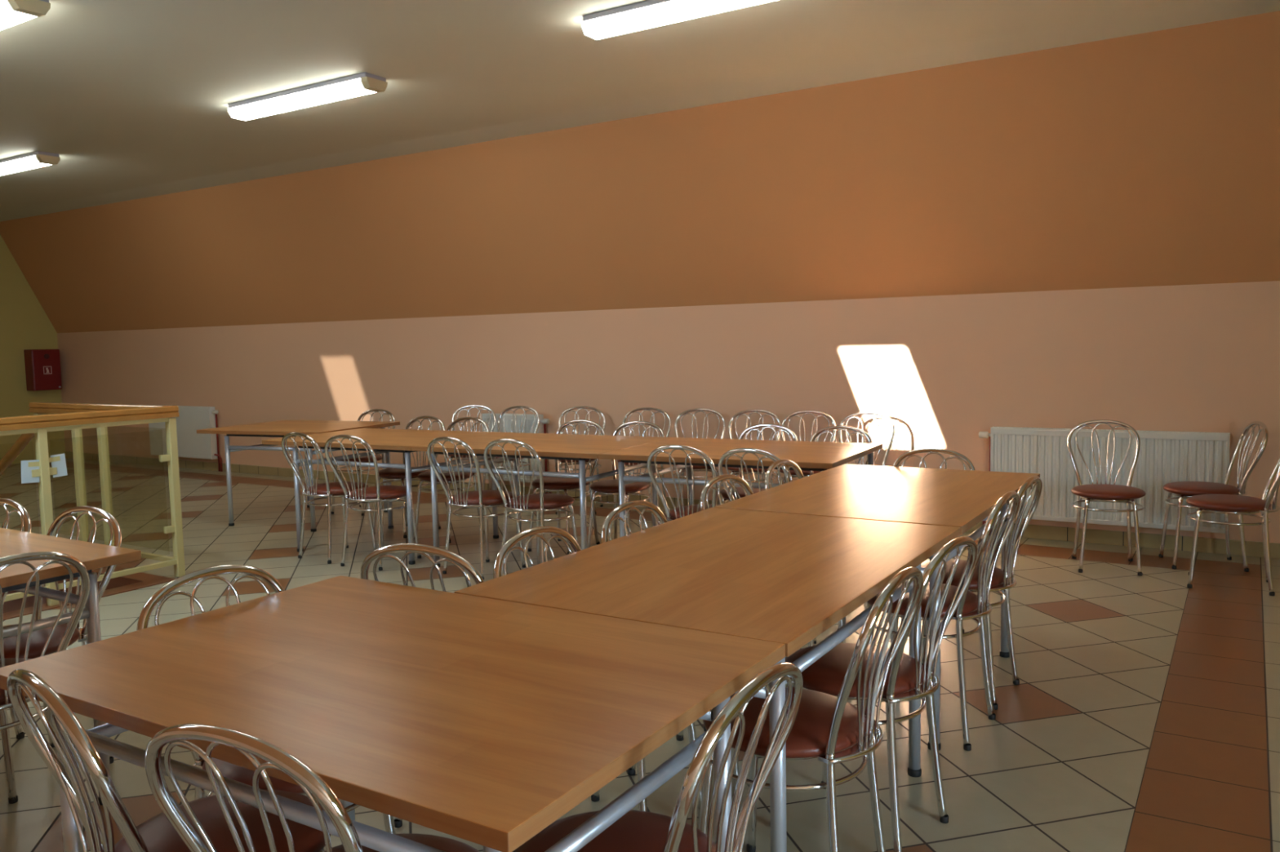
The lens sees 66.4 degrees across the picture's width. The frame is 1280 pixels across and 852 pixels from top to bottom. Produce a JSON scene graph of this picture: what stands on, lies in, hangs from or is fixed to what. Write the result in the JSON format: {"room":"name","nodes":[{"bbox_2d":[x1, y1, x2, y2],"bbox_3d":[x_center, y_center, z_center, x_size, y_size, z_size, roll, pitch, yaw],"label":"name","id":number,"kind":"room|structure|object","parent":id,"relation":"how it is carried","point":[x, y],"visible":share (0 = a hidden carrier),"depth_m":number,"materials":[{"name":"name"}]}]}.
{"room":"eatery","nodes":[
{"label":"eatery","id":0,"kind":"room"},
{"bbox_2d":[2,591,46,613],"bbox_3d":[-4.910,1.921,6.439,3.990,1.670,1.180,2,6,32],"label":"floor","id":1,"kind":"structure","parent":0,"point":[13,605],"depth_m":6.04,"materials":[{"name":"brown tile"}]},
{"bbox_2d":[0,234,65,464],"bbox_3d":[-9.623,-0.779,9.631,0.150,3.025,7.476,2,6,32],"label":"wall","id":2,"kind":"structure","parent":0,"point":[24,324],"depth_m":12.35,"materials":[{"name":"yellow paint"}]},
{"bbox_2d":[23,349,62,391],"bbox_3d":[-7.623,-0.719,12.506,0.213,0.520,0.340,2,6,32],"label":"cabinet","id":3,"kind":"object","parent":2,"relation":"attached to","point":[42,366],"visible":1,"depth_m":12.41,"materials":[{"name":"red metal"}]},
{"bbox_2d":[0,10,1279,333],"bbox_3d":[-1.033,-1.698,8.289,16.000,1.457,0.816,2,6,32],"label":"wall","id":4,"kind":"structure","parent":0,"point":[1151,158],"depth_m":6.97,"materials":[{"name":"orange paint"}]},
{"bbox_2d":[0,458,1279,851],"bbox_3d":[-2.821,1.070,5.558,16.000,0.250,7.676,2,6,32],"label":"floor","id":5,"kind":"structure","parent":0,"point":[1143,714],"depth_m":3.69,"materials":[{"name":"tile"}]},
{"bbox_2d":[0,497,31,739],"bbox_3d":[-2.414,0.700,3.378,0.400,0.838,0.493,1,5,28],"label":"bistro chair","id":6,"kind":"object","parent":5,"relation":"on","point":[24,514],"visible":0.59,"depth_m":3.47,"materials":[{"name":"silver metal"}]},
{"bbox_2d":[0,551,89,831],"bbox_3d":[-1.810,0.745,2.698,0.493,0.838,0.400,2,6,32],"label":"bistro chair","id":7,"kind":"object","parent":5,"relation":"on","point":[22,558],"visible":0.51,"depth_m":2.67,"materials":[{"name":"silver metal"}]},
{"bbox_2d":[0,506,121,764],"bbox_3d":[-1.975,0.710,3.152,0.400,0.838,0.493,1,5,28],"label":"bistro chair","id":8,"kind":"object","parent":5,"relation":"on","point":[38,638],"visible":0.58,"depth_m":3.21,"materials":[{"name":"silver metal"}]},
{"bbox_2d":[0,528,141,805],"bbox_3d":[-2.319,0.774,2.998,1.320,0.750,0.900,2,6,32],"label":"dining table","id":9,"kind":"object","parent":5,"relation":"on","point":[15,577],"visible":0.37,"depth_m":2.92,"materials":[{"name":"brown wood"}]},
{"bbox_2d":[2,566,175,620],"bbox_3d":[-5.359,1.111,5.647,4.200,0.256,3.100,2,6,32],"label":"trim","id":10,"kind":"structure","parent":5,"relation":"attached to","point":[121,584],"depth_m":5.83,"materials":[{"name":"brown tile"}]},
{"bbox_2d":[0,402,185,606],"bbox_3d":[-5.053,0.663,5.644,3.652,1.435,2.891,2,6,32],"label":"stair railing","id":11,"kind":"object","parent":10,"relation":"on","point":[46,417],"visible":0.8,"depth_m":5.83,"materials":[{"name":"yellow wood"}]},
{"bbox_2d":[21,459,39,484],"bbox_3d":[-3.216,0.240,5.167,0.004,0.124,0.100,2,6,32],"label":"paper notice","id":12,"kind":"object","parent":11,"relation":"attached to","point":[27,466],"visible":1,"depth_m":5.16,"materials":[{"name":"white paper"}]},
{"bbox_2d":[48,453,67,477],"bbox_3d":[-3.143,0.214,5.283,0.004,0.124,0.094,2,6,32],"label":"paper notice","id":13,"kind":"object","parent":11,"relation":"attached to","point":[59,461],"visible":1,"depth_m":5.29,"materials":[{"name":"white paper"}]},
{"bbox_2d":[6,669,330,851],"bbox_3d":[-0.810,0.801,1.785,0.400,0.838,0.493,3,7,43],"label":"bistro chair","id":14,"kind":"object","parent":5,"relation":"on","point":[156,834],"visible":0.9,"depth_m":1.71,"materials":[{"name":"silver metal"}]},
{"bbox_2d":[137,564,395,834],"bbox_3d":[-0.821,0.763,2.242,0.493,0.838,0.400,2,6,32],"label":"bistro chair","id":15,"kind":"object","parent":5,"relation":"on","point":[229,771],"visible":0.27,"depth_m":2.24,"materials":[{"name":"silver metal"}]},
{"bbox_2d":[196,420,399,532],"bbox_3d":[-2.707,0.371,7.868,1.200,0.750,0.970,1,5,22],"label":"dining table","id":16,"kind":"object","parent":5,"relation":"on","point":[280,428],"visible":0.74,"depth_m":7.58,"materials":[{"name":"brown wood"}]},
{"bbox_2d":[144,724,479,851],"bbox_3d":[-0.455,0.811,1.584,0.400,0.838,0.493,1,5,27],"label":"bistro chair","id":17,"kind":"object","parent":5,"relation":"on","point":[317,791],"visible":0.98,"depth_m":1.37,"materials":[{"name":"silver metal"}]},
{"bbox_2d":[281,431,377,564],"bbox_3d":[-2.014,0.438,6.385,0.400,0.838,0.493,2,6,36],"label":"bistro chair","id":18,"kind":"object","parent":5,"relation":"on","point":[328,490],"visible":0.84,"depth_m":6.26,"materials":[{"name":"silver metal"}]},
{"bbox_2d":[331,408,395,515],"bbox_3d":[-2.325,0.291,8.189,0.400,0.838,0.493,1,5,22],"label":"bistro chair","id":19,"kind":"object","parent":5,"relation":"on","point":[364,459],"visible":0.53,"depth_m":8.07,"materials":[{"name":"silver metal"}]},
{"bbox_2d":[324,435,421,570],"bbox_3d":[-1.664,0.450,6.155,0.400,0.838,0.493,1,5,27],"label":"bistro chair","id":20,"kind":"object","parent":5,"relation":"on","point":[379,494],"visible":0.91,"depth_m":6.03,"materials":[{"name":"silver metal"}]},
{"bbox_2d":[262,427,501,564],"bbox_3d":[-1.748,0.443,6.775,1.308,0.750,0.970,1,5,28],"label":"dining table","id":21,"kind":"object","parent":5,"relation":"on","point":[382,441],"visible":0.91,"depth_m":6.55,"materials":[{"name":"brown wood"}]},
{"bbox_2d":[0,575,785,851],"bbox_3d":[-0.473,0.825,1.944,1.277,0.750,0.866,2,6,31],"label":"dining table","id":22,"kind":"object","parent":5,"relation":"on","point":[484,722],"visible":0.83,"depth_m":1.73,"materials":[{"name":"brown wood"}]},
{"bbox_2d":[373,416,445,538],"bbox_3d":[-1.715,0.361,7.219,0.400,0.838,0.493,1,6,29],"label":"bistro chair","id":23,"kind":"object","parent":5,"relation":"on","point":[392,474],"visible":0.57,"depth_m":7.12,"materials":[{"name":"silver metal"}]},
{"bbox_2d":[360,543,484,827],"bbox_3d":[-0.496,0.707,2.825,0.400,0.838,0.493,1,5,22],"label":"bistro chair","id":24,"kind":"object","parent":5,"relation":"on","point":[459,562],"visible":0.25,"depth_m":2.58,"materials":[{"name":"silver metal"}]},
{"bbox_2d":[413,417,488,542],"bbox_3d":[-1.359,0.371,7.015,0.400,0.838,0.493,1,6,29],"label":"bistro chair","id":25,"kind":"object","parent":5,"relation":"on","point":[425,476],"visible":0.57,"depth_m":6.92,"materials":[{"name":"silver metal"}]},
{"bbox_2d":[445,404,496,506],"bbox_3d":[-1.481,0.248,8.502,0.400,0.838,0.493,-1,5,4],"label":"bistro chair","id":26,"kind":"object","parent":5,"relation":"on","point":[462,408],"visible":0.36,"depth_m":8.67,"materials":[{"name":"silver metal"}]},
{"bbox_2d":[426,436,525,580],"bbox_3d":[-0.966,0.460,5.862,0.400,0.838,0.493,2,6,35],"label":"bistro chair","id":27,"kind":"object","parent":5,"relation":"on","point":[480,499],"visible":0.91,"depth_m":5.75,"materials":[{"name":"silver metal"}]},
{"bbox_2d":[482,405,540,508],"bbox_3d":[-1.103,0.262,8.241,0.400,0.838,0.493,1,5,20],"label":"bistro chair","id":28,"kind":"object","parent":5,"relation":"on","point":[511,461],"visible":0.4,"depth_m":8.36,"materials":[{"name":"silver metal"}]},
{"bbox_2d":[484,438,578,576],"bbox_3d":[-0.605,0.468,5.679,0.400,0.838,0.493,2,6,31],"label":"bistro chair","id":29,"kind":"object","parent":5,"relation":"on","point":[541,502],"visible":0.88,"depth_m":5.56,"materials":[{"name":"silver metal"}]},
{"bbox_2d":[411,432,673,567],"bbox_3d":[-0.584,0.472,6.154,1.328,0.750,0.970,1,5,28],"label":"dining table","id":30,"kind":"object","parent":5,"relation":"on","point":[580,447],"visible":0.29,"depth_m":5.93,"materials":[{"name":"brown wood"}]},
{"bbox_2d":[528,419,604,555],"bbox_3d":[-0.500,0.394,6.534,0.400,0.838,0.493,1,5,28],"label":"bistro chair","id":31,"kind":"object","parent":5,"relation":"on","point":[551,484],"visible":0.62,"depth_m":6.47,"materials":[{"name":"silver metal"}]},
{"bbox_2d":[554,405,605,515],"bbox_3d":[-0.498,0.270,8.003,0.400,0.838,0.493,-1,5,6],"label":"bistro chair","id":32,"kind":"object","parent":5,"relation":"on","point":[562,461],"visible":0.48,"depth_m":8.15,"materials":[{"name":"silver metal"}]},
{"bbox_2d":[493,526,708,826],"bbox_3d":[-0.095,0.712,2.667,0.493,0.838,0.400,2,6,32],"label":"bistro chair","id":33,"kind":"object","parent":5,"relation":"on","point":[504,553],"visible":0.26,"depth_m":2.70,"materials":[{"name":"silver metal"}]},
{"bbox_2d":[586,421,664,548],"bbox_3d":[-0.104,0.403,6.328,0.400,0.838,0.493,1,5,28],"label":"bistro chair","id":34,"kind":"object","parent":5,"relation":"on","point":[606,487],"visible":0.66,"depth_m":6.23,"materials":[{"name":"silver metal"}]},
{"bbox_2d":[617,407,671,520],"bbox_3d":[0.026,0.286,7.681,0.400,0.838,0.493,0,5,10],"label":"bistro chair","id":35,"kind":"object","parent":5,"relation":"on","point":[660,411],"visible":0.37,"depth_m":7.84,"materials":[{"name":"silver metal"}]},
{"bbox_2d":[512,662,803,851],"bbox_3d":[-0.002,0.794,1.678,0.493,0.838,0.400,2,6,32],"label":"bistro chair","id":36,"kind":"object","parent":5,"relation":"on","point":[636,831],"visible":0.94,"depth_m":1.62,"materials":[{"name":"silver metal"}]},
{"bbox_2d":[647,444,719,521],"bbox_3d":[0.322,0.492,5.168,0.400,0.838,0.493,2,6,32],"label":"bistro chair","id":37,"kind":"object","parent":5,"relation":"on","point":[680,512],"visible":0.46,"depth_m":5.01,"materials":[{"name":"silver metal"}]},
{"bbox_2d":[600,500,768,795],"bbox_3d":[0.175,0.670,3.098,0.493,0.838,0.400,2,6,32],"label":"bistro chair","id":38,"kind":"object","parent":5,"relation":"on","point":[655,510],"visible":0.23,"depth_m":3.14,"materials":[{"name":"silver metal"}]},
{"bbox_2d":[672,408,725,507],"bbox_3d":[0.445,0.300,7.424,0.400,0.838,0.493,0,5,8],"label":"bistro chair","id":39,"kind":"object","parent":5,"relation":"on","point":[695,468],"visible":0.41,"depth_m":7.58,"materials":[{"name":"silver metal"}]},
{"bbox_2d":[454,507,960,851],"bbox_3d":[0.286,0.738,2.790,0.888,0.750,1.366,2,6,32],"label":"dining table","id":40,"kind":"object","parent":5,"relation":"on","point":[787,579],"visible":0.63,"depth_m":2.53,"materials":[{"name":"brown wood"}]},
{"bbox_2d":[598,437,882,537],"bbox_3d":[0.588,0.501,5.530,1.323,0.750,0.970,1,5,28],"label":"dining table","id":41,"kind":"object","parent":5,"relation":"on","point":[820,456],"visible":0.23,"depth_m":5.34,"materials":[{"name":"brown wood"}]},
{"bbox_2d":[724,409,781,502],"bbox_3d":[0.821,0.311,7.192,0.400,0.838,0.493,0,5,14],"label":"bistro chair","id":42,"kind":"object","parent":5,"relation":"on","point":[735,471],"visible":0.39,"depth_m":7.34,"materials":[{"name":"silver metal"}]},
{"bbox_2d":[717,448,790,501],"bbox_3d":[0.680,0.505,4.937,0.400,0.838,0.493,3,6,38],"label":"bistro chair","id":43,"kind":"object","parent":5,"relation":"on","point":[774,458],"visible":0.26,"depth_m":4.76,"materials":[{"name":"silver metal"}]},
{"bbox_2d":[720,423,797,503],"bbox_3d":[0.692,0.422,5.909,0.400,0.838,0.493,2,6,30],"label":"bistro chair","id":44,"kind":"object","parent":5,"relation":"on","point":[740,490],"visible":0.31,"depth_m":6.03,"materials":[{"name":"silver metal"}]},
{"bbox_2d":[700,474,845,646],"bbox_3d":[0.520,0.614,3.678,0.493,0.838,0.400,2,6,35],"label":"bistro chair","id":45,"kind":"object","parent":5,"relation":"on","point":[746,488],"visible":0.23,"depth_m":3.73,"materials":[{"name":"silver metal"}]},
{"bbox_2d":[777,410,835,483],"bbox_3d":[1.178,0.323,6.967,0.400,0.838,0.493,0,5,16],"label":"bistro chair","id":46,"kind":"object","parent":5,"relation":"on","point":[806,473],"visible":0.29,"depth_m":7.13,"materials":[{"name":"silver metal"}]},
{"bbox_2d":[698,567,923,851],"bbox_3d":[0.390,0.731,2.324,0.493,0.838,0.400,2,6,32],"label":"bistro chair","id":47,"kind":"object","parent":5,"relation":"on","point":[825,725],"visible":0.79,"depth_m":2.22,"materials":[{"name":"silver metal"}]},
{"bbox_2d":[764,459,893,657],"bbox_3d":[0.814,0.570,4.129,0.493,0.838,0.400,2,6,32],"label":"bistro chair","id":48,"kind":"object","parent":5,"relation":"on","point":[770,471],"visible":0.2,"depth_m":4.18,"materials":[{"name":"silver metal"}]},
{"bbox_2d":[809,425,872,475],"bbox_3d":[1.089,0.434,5.674,0.400,0.838,0.493,2,6,32],"label":"bistro chair","id":49,"kind":"object","parent":5,"relation":"on","point":[824,430],"visible":0.13,"depth_m":5.83,"materials":[{"name":"silver metal"}]},
{"bbox_2d":[838,412,895,466],"bbox_3d":[1.511,0.337,6.727,0.400,0.838,0.493,1,5,26],"label":"bistro chair","id":50,"kind":"object","parent":5,"relation":"on","point":[850,416],"visible":0.27,"depth_m":6.87,"materials":[{"name":"silver metal"}]},
{"bbox_2d":[769,536,977,851],"bbox_3d":[0.629,0.697,2.676,0.493,0.838,0.400,3,6,38],"label":"bistro chair","id":51,"kind":"object","parent":5,"relation":"on","point":[827,674],"visible":0.73,"depth_m":2.56,"materials":[{"name":"silver metal"}]},
{"bbox_2d":[714,464,1039,751],"bbox_3d":[1.010,0.626,3.947,0.888,0.750,1.376,2,6,32],"label":"dining table","id":52,"kind":"object","parent":5,"relation":"on","point":[956,498],"visible":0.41,"depth_m":3.74,"materials":[{"name":"brown wood"}]},
{"bbox_2d":[870,448,975,633],"bbox_3d":[1.249,0.538,4.400,0.400,0.838,0.493,2,6,34],"label":"bistro chair","id":53,"kind":"object","parent":5,"relation":"on","point":[909,454],"visible":0.17,"depth_m":4.54,"materials":[{"name":"silver metal"}]},
{"bbox_2d":[860,491,1019,751],"bbox_3d":[1.028,0.628,3.390,0.493,0.838,0.400,2,6,34],"label":"bistro chair","id":54,"kind":"object","parent":5,"relation":"on","point":[970,602],"visible":0.67,"depth_m":3.27,"materials":[{"name":"silver metal"}]},
{"bbox_2d":[900,475,1042,710],"bbox_3d":[1.245,0.595,3.737,0.493,0.838,0.400,2,6,35],"label":"bistro chair","id":55,"kind":"object","parent":5,"relation":"on","point":[1006,576],"visible":0.58,"depth_m":3.63,"materials":[{"name":"silver metal"}]},
{"bbox_2d":[1066,419,1146,576],"bbox_3d":[2.716,0.399,5.696,0.400,0.838,0.493,0,5,19],"label":"bistro chair","id":56,"kind":"object","parent":5,"relation":"on","point":[1127,494],"visible":1,"depth_m":5.72,"materials":[{"name":"silver metal"}]},
{"bbox_2d":[1159,421,1268,572],"bbox_3d":[3.305,0.389,5.669,0.493,0.838,0.400,0,5,15],"label":"bistro chair","id":57,"kind":"object","parent":5,"relation":"on","point":[1184,490],"visible":0.86,"depth_m":5.60,"materials":[{"name":"silver metal"}]},
{"bbox_2d":[1186,457,1279,595],"bbox_3d":[3.171,0.433,5.179,0.493,0.838,0.400,2,6,30],"label":"bistro chair","id":58,"kind":"object","parent":5,"relation":"on","point":[1210,503],"visible":1,"depth_m":5.10,"materials":[{"name":"silver metal"}]},
{"bbox_2d":[0,0,1279,222],"bbox_3d":[-2.488,-2.150,5.926,16.000,0.100,4.840,2,6,32],"label":"ceiling","id":59,"kind":"structure","parent":0,"point":[133,98],"depth_m":5.82,"materials":[{"name":"white paint"}]},
{"bbox_2d":[0,0,50,30],"bbox_3d":[-3.385,-1.981,4.882,1.350,0.088,0.170,2,6,32],"label":"ceiling lamp","id":60,"kind":"object","parent":59,"relation":"attached to","point":[12,12],"visible":1,"depth_m":4.56,"materials":[{"name":"white plastic"}]},
{"bbox_2d":[0,151,60,175],"bbox_3d":[-5.461,-2.241,8.463,1.350,0.088,0.170,2,6,32],"label":"ceiling lamp","id":61,"kind":"object","parent":59,"relation":"attached to","point":[37,159],"visible":1,"depth_m":8.19,"materials":[{"name":"white plastic"}]},
{"bbox_2d":[0,155,50,175],"bbox_3d":[-5.484,-2.229,8.478,1.295,0.057,0.162,2,6,32],"label":"diffuser","id":62,"kind":"object","parent":61,"relation":"attached to","point":[19,163],"depth_m":8.26,"materials":[{"name":"white plastic"}]},
{"bbox_2d":[227,71,387,120],"bbox_3d":[-2.186,-2.131,6.366,1.350,0.088,0.170,2,6,32],"label":"ceiling lamp","id":63,"kind":"object","parent":59,"relation":"attached to","point":[363,83],"visible":1,"depth_m":6.26,"materials":[{"name":"white plastic"}]},
{"bbox_2d":[581,0,777,39],"bbox_3d":[0.315,-2.044,4.728,1.350,0.088,0.170,2,6,32],"label":"ceiling lamp","id":64,"kind":"object","parent":59,"relation":"attached to","point":[648,14],"visible":1,"depth_m":4.83,"materials":[{"name":"white plastic"}]},
{"bbox_2d":[57,280,1279,543],"bbox_3d":[-0.826,-0.184,8.700,16.000,1.638,0.150,2,6,32],"label":"wall","id":65,"kind":"structure","parent":0,"point":[946,371],"depth_m":7.45,"materials":[{"name":"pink paint"}]},
{"bbox_2d":[148,404,222,471],"bbox_3d":[-5.275,0.136,11.361,1.266,0.735,0.103,2,6,32],"label":"radiator","id":66,"kind":"object","parent":65,"relation":"attached to","point":[191,444],"visible":0.69,"depth_m":11.20,"materials":[{"name":"white metal"}]},
{"bbox_2d":[481,413,551,493],"bbox_3d":[-1.091,0.265,8.758,0.726,0.745,0.103,2,6,32],"label":"radiator","id":67,"kind":"object","parent":65,"relation":"attached to","point":[486,417],"visible":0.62,"depth_m":8.67,"materials":[{"name":"white metal"}]},
{"bbox_2d":[481,413,545,471],"bbox_3d":[-1.133,0.193,8.760,0.648,0.600,0.075,2,6,32],"label":"grille","id":68,"kind":"object","parent":67,"relation":"attached to","point":[486,417],"depth_m":8.67,"materials":[{"name":"white metal"}]},
{"bbox_2d":[64,451,1279,559],"bbox_3d":[-0.853,0.593,8.697,15.800,0.092,0.012,2,6,32],"label":"baseboard","id":69,"kind":"structure","parent":65,"relation":"attached to","point":[1210,545],"depth_m":6.53,"materials":[{"name":"tile"}]},
{"bbox_2d":[978,426,1230,535],"bbox_3d":[2.919,0.394,6.263,1.452,0.745,0.103,2,6,32],"label":"radiator","id":70,"kind":"object","parent":65,"relation":"attached to","point":[1165,457],"visible":0.75,"depth_m":6.16,"materials":[{"name":"white metal"}]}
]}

